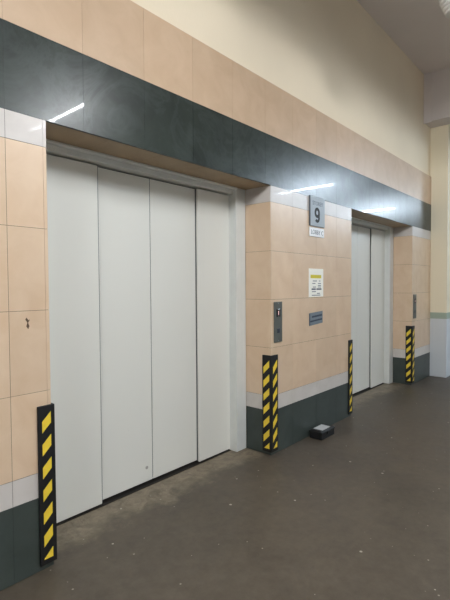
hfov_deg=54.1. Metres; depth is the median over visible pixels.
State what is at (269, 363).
guard
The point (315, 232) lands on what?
sign
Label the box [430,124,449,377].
wall
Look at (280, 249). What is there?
wall tiles
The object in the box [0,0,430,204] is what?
wall tiles
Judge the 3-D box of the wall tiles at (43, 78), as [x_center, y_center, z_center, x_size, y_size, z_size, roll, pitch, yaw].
[-1.141,-1.146,2.087,0.022,0.427,13.587,1,2,41]
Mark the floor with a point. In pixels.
(361, 511)
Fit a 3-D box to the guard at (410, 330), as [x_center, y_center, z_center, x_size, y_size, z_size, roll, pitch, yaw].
[2.785,0.814,6.638,0.100,0.858,0.107,1,2,41]
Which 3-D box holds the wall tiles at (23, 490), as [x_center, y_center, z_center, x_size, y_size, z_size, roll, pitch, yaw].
[-1.225,0.976,2.240,0.278,0.131,13.587,1,2,41]
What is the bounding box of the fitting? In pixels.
[438,0,449,18]
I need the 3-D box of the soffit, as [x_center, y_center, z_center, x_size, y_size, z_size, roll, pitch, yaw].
[0.807,-1.028,4.514,0.258,0.018,5.621,1,2,41]
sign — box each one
[309,195,324,227]
[309,227,323,237]
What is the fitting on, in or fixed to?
hanging from the ceiling
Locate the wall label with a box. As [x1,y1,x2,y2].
[309,311,322,325]
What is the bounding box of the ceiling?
[357,0,449,73]
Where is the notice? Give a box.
[309,268,322,296]
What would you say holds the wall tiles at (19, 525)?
attached to the wall at (332, 56)
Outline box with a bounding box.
[309,424,334,439]
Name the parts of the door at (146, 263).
panel, panel, sill, panel, panel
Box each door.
[46,139,245,525]
[351,217,393,396]
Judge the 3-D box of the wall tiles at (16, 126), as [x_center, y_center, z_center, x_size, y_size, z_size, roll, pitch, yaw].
[-1.236,-0.864,2.181,0.278,0.138,13.587,1,2,41]
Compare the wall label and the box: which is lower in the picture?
the box
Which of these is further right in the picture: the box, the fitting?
the fitting
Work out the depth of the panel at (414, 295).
6.62 m
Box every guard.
[37,403,56,566]
[262,354,277,452]
[348,340,352,414]
[405,326,414,382]
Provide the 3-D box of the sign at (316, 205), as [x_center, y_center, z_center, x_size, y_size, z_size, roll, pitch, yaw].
[0.920,-0.879,4.408,0.017,0.290,0.288,1,2,41]
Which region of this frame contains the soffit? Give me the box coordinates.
[46,122,408,227]
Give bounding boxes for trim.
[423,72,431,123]
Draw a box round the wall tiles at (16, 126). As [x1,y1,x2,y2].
[0,108,430,239]
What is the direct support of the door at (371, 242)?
in the wall at (332, 56)
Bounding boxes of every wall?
[131,0,430,391]
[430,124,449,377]
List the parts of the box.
lid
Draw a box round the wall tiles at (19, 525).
[0,352,429,590]
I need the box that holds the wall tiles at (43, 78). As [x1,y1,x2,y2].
[0,18,430,230]
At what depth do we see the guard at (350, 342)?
5.02 m
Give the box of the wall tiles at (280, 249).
[0,137,430,484]
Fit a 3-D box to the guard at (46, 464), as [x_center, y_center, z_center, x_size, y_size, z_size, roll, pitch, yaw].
[-0.974,0.977,2.367,0.100,0.847,0.093,1,2,41]
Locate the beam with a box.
[426,67,449,127]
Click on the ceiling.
(420, 29)
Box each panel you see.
[274,302,281,342]
[413,294,415,318]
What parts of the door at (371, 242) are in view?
panel, panel, sill, panel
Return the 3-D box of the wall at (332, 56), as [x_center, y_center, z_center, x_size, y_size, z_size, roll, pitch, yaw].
[1.965,-1.095,6.226,0.778,4.771,24.000,1,2,41]
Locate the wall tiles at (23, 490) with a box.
[0,344,429,511]
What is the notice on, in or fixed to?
attached to the wall tiles at (280, 249)
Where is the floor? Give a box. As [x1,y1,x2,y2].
[0,376,449,599]
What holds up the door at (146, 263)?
in the wall at (332, 56)

